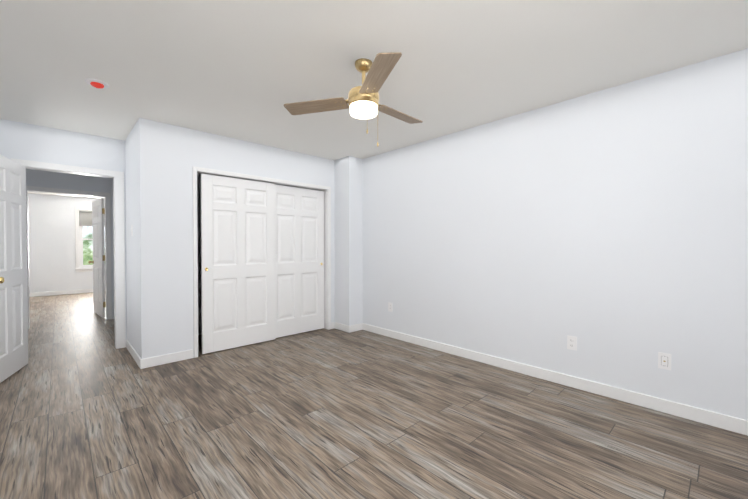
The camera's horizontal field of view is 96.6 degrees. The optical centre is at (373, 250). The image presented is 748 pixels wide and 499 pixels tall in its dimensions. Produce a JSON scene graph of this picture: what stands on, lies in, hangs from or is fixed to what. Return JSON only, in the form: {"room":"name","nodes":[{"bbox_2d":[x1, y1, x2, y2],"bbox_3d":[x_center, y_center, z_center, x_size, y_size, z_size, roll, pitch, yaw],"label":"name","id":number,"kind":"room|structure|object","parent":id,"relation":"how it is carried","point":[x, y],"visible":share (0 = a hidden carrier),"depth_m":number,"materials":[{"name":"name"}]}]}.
{"room":"empty bedroom","nodes":[
{"label":"empty bedroom","id":0,"kind":"room"},
{"bbox_2d":[28,191,103,198],"bbox_3d":[-6.096,-1.386,6.918,4.240,0.100,4.350,-1,1,-43],"label":"ceiling","id":1,"kind":"structure","parent":0,"point":[64,195],"depth_m":8.17,"materials":[{"name":"paint"}]},
{"bbox_2d":[28,193,104,292],"bbox_3d":[-7.542,-0.137,8.478,3.960,2.440,0.120,-1,1,-43],"label":"wall","id":2,"kind":"structure","parent":0,"point":[52,250],"depth_m":8.14,"materials":[{"name":"paint"}]},
{"bbox_2d":[29,289,92,296],"bbox_3d":[-7.507,1.036,8.434,3.930,0.095,0.017,-1,1,-43],"label":"baseboard","id":3,"kind":"structure","parent":2,"relation":"attached to","point":[82,290],"depth_m":8.21,"materials":[{"name":"white wood"}]},
{"bbox_2d":[75,207,104,271],"bbox_3d":[-7.169,-0.283,8.777,1.084,1.635,0.135,-1,1,-43],"label":"window","id":4,"kind":"structure","parent":2,"relation":"in","point":[83,218],"depth_m":8.49,"materials":[{"name":"clear glass"}]},
{"bbox_2d":[26,169,113,318],"bbox_3d":[-4.561,-0.095,5.311,4.000,2.440,0.120,-1,1,-43],"label":"wall","id":5,"kind":"structure","parent":0,"point":[47,179],"depth_m":5.17,"materials":[{"name":"paint"}]},
{"bbox_2d":[88,198,105,317],"bbox_3d":[-4.802,0.117,5.762,0.179,1.985,0.874,-1,1,-43],"label":"door","id":6,"kind":"structure","parent":5,"relation":"in","point":[98,261],"depth_m":5.67,"materials":[{"name":"white wood"}]},
{"bbox_2d":[125,122,136,351],"bbox_3d":[-2.601,-0.073,3.676,0.120,2.440,0.850,-1,1,-43],"label":"wall","id":7,"kind":"structure","parent":0,"point":[131,141],"depth_m":3.63,"materials":[{"name":"paint"}]},
{"bbox_2d":[126,339,140,368],"bbox_3d":[-2.598,1.101,3.592,0.013,0.095,0.967,-1,1,-43],"label":"baseboard","id":8,"kind":"structure","parent":7,"relation":"attached to","point":[136,357],"depth_m":3.53,"materials":[{"name":"white wood"}]},
{"bbox_2d":[0,119,311,338],"bbox_3d":[-2.443,-0.084,4.492,3.690,2.440,0.120,-1,1,-43],"label":"wall","id":9,"kind":"structure","parent":0,"point":[25,141],"depth_m":3.61,"materials":[{"name":"paint"}]},
{"bbox_2d":[0,155,27,382],"bbox_3d":[-3.367,0.153,3.018,0.277,1.985,0.732,-1,1,-43],"label":"entry door","id":10,"kind":"structure","parent":9,"relation":"in","point":[13,302],"depth_m":3.11,"materials":[{"name":"white wood"}]},
{"bbox_2d":[10,158,125,348],"bbox_3d":[-3.316,0.114,3.669,0.904,2.066,0.152,-1,1,-43],"label":"door frame","id":11,"kind":"structure","parent":9,"relation":"attached to","point":[119,258],"depth_m":3.91,"materials":[{"name":"white wood"}]},
{"bbox_2d":[137,118,334,358],"bbox_3d":[-1.374,-0.080,4.169,2.580,2.440,0.120,-1,1,-43],"label":"wall","id":12,"kind":"structure","parent":0,"point":[162,159],"depth_m":3.44,"materials":[{"name":"paint"}]},
{"bbox_2d":[141,349,193,368],"bbox_3d":[-2.096,1.103,3.412,0.448,0.095,0.017,-1,1,-43],"label":"baseboard","id":13,"kind":"structure","parent":12,"relation":"attached to","point":[188,354],"depth_m":3.39,"materials":[{"name":"white wood"}]},
{"bbox_2d":[201,174,274,353],"bbox_3d":[-1.576,0.144,3.942,0.859,1.975,0.036,-1,1,-43],"label":"closet door","id":14,"kind":"structure","parent":12,"relation":"in","point":[237,262],"depth_m":3.90,"materials":[{"name":"white wood"}]},
{"bbox_2d":[192,166,330,357],"bbox_3d":[-1.317,0.117,4.214,1.796,2.045,0.136,-1,1,-43],"label":"door frame","id":15,"kind":"structure","parent":12,"relation":"attached to","point":[196,170],"depth_m":4.20,"materials":[{"name":"white wood"}]},
{"bbox_2d":[275,185,323,337],"bbox_3d":[-1.036,0.136,4.524,0.845,1.975,0.036,-1,1,-43],"label":"closet door","id":16,"kind":"structure","parent":12,"relation":"in","point":[299,260],"depth_m":4.52,"materials":[{"name":"white wood"}]},
{"bbox_2d":[334,156,362,325],"bbox_3d":[-0.369,-0.088,4.806,0.245,2.440,0.336,-1,1,-43],"label":"wall","id":17,"kind":"structure","parent":0,"point":[348,243],"depth_m":4.70,"materials":[{"name":"paint"}]},
{"bbox_2d":[333,322,352,332],"bbox_3d":[-0.457,1.086,4.728,0.019,0.095,0.349,-1,1,-43],"label":"baseboard","id":18,"kind":"structure","parent":17,"relation":"attached to","point":[339,326],"depth_m":4.69,"materials":[{"name":"white wood"}]},
{"bbox_2d":[0,292,747,498],"bbox_3d":[-3.105,1.188,4.386,5.060,0.100,12.190,-1,1,-43],"label":"floor","id":19,"kind":"structure","parent":0,"point":[323,413],"depth_m":2.17,"materials":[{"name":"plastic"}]},
{"bbox_2d":[0,0,747,159],"bbox_3d":[-0.495,-1.327,2.416,3.930,0.100,5.790,-1,1,-43],"label":"ceiling","id":20,"kind":"structure","parent":0,"point":[245,70],"depth_m":2.21,"materials":[{"name":"paint"}]},
{"bbox_2d":[85,78,108,88],"bbox_3d":[-2.111,-1.260,2.542,0.146,0.037,0.146,-1,1,-43],"label":"smoke detector","id":21,"kind":"object","parent":20,"relation":"attached to","point":[98,84],"visible":1,"depth_m":2.52,"materials":[{"name":"white plastic"}]},
{"bbox_2d":[284,52,422,146],"bbox_3d":[0.018,-0.991,2.344,0.932,0.570,1.063,-1,1,-43],"label":"ceiling fan","id":22,"kind":"object","parent":20,"relation":"hanging from","point":[363,100],"visible":1,"depth_m":2.22,"materials":[{"name":"brown wood"}]},
{"bbox_2d":[312,48,747,419],"bbox_3d":[0.889,-0.074,3.742,0.120,2.440,5.790,-1,1,-43],"label":"wall","id":23,"kind":"structure","parent":0,"point":[608,228],"depth_m":2.72,"materials":[{"name":"paint"}]},
{"bbox_2d":[388,302,391,311],"bbox_3d":[0.214,0.742,4.374,0.007,0.116,0.072,-1,1,-43],"label":"electrical outlet","id":24,"kind":"object","parent":23,"relation":"attached to","point":[390,307],"visible":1,"depth_m":4.37,"materials":[{"name":"white plastic"}]},
{"bbox_2d":[361,323,747,435],"bbox_3d":[1.288,1.105,3.236,0.017,0.095,4.244,-1,1,-43],"label":"baseboard","id":25,"kind":"structure","parent":23,"relation":"attached to","point":[722,421],"depth_m":2.72,"materials":[{"name":"white wood"}]},
{"bbox_2d":[567,335,576,350],"bbox_3d":[1.679,0.783,2.825,0.007,0.116,0.072,-1,1,-43],"label":"electrical outlet","id":26,"kind":"object","parent":23,"relation":"attached to","point":[571,342],"visible":1,"depth_m":2.82,"materials":[{"name":"white plastic"}]},
{"bbox_2d":[658,352,670,369],"bbox_3d":[2.085,0.794,2.391,0.014,0.116,0.072,-1,1,-43],"label":"outlet","id":27,"kind":"object","parent":23,"relation":"attached to","point":[664,360],"visible":1,"depth_m":2.39,"materials":[{"name":"white plastic"}]},
{"label":"outside","id":28,"kind":"structure","parent":0,"visible":0},
{"bbox_2d":[83,226,104,264],"bbox_3d":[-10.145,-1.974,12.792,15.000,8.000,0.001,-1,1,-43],"label":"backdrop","id":29,"kind":"structure","parent":28,"point":[88,247],"depth_m":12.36,"materials":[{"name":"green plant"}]}
]}

